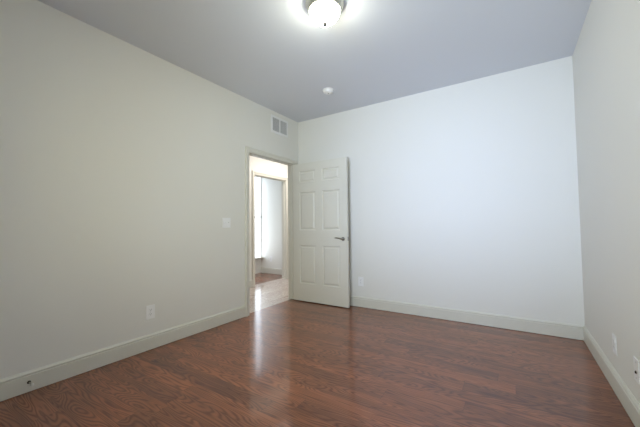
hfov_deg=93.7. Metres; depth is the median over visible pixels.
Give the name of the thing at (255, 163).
wall
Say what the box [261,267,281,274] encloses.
baseboard
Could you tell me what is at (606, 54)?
wall
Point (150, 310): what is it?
wall outlet
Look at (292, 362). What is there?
floor
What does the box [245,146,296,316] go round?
door frame
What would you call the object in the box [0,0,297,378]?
wall
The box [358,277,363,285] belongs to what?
wall outlet
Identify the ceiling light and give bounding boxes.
[305,0,343,26]
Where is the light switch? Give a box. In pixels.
[222,218,230,227]
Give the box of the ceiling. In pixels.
[38,0,591,121]
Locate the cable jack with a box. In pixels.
[633,356,639,384]
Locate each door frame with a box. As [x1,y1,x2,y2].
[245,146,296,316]
[252,170,287,286]
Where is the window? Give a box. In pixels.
[255,177,263,258]
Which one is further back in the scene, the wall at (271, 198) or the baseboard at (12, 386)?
the wall at (271, 198)
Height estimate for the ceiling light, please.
0.174 m
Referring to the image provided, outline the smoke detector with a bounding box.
[323,88,333,94]
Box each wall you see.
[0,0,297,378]
[249,155,287,279]
[255,258,260,273]
[261,178,281,274]
[298,56,584,325]
[572,0,639,403]
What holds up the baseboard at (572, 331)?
attached to the wall at (464, 195)
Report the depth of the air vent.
4.34 m
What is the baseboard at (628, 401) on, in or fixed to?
attached to the wall at (606, 54)
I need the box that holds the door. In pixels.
[293,157,349,307]
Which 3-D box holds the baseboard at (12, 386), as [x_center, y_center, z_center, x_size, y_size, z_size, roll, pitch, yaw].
[-1.712,1.157,2.465,0.016,0.135,2.948,-2,-3,33]
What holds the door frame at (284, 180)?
attached to the wall at (255, 163)
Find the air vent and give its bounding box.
[271,114,287,137]
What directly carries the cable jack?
attached to the wall at (606, 54)
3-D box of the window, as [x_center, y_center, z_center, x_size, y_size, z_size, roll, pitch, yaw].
[-1.529,0.082,7.027,0.130,1.940,0.467,-2,-3,33]
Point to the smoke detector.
(327, 91)
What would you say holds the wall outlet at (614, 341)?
attached to the wall at (606, 54)
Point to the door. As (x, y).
(320, 188)
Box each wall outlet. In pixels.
[146,304,154,319]
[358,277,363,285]
[612,333,616,355]
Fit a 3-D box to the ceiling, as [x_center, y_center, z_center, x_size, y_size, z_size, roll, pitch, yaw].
[-0.193,-1.520,4.022,5.879,0.100,7.290,-2,-3,33]
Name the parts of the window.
pane, pane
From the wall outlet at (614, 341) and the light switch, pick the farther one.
the light switch
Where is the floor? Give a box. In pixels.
[0,273,634,426]
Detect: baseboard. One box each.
[0,305,245,401]
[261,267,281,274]
[350,295,583,339]
[583,326,639,426]
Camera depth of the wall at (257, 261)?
7.10 m
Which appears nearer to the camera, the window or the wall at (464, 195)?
the wall at (464, 195)

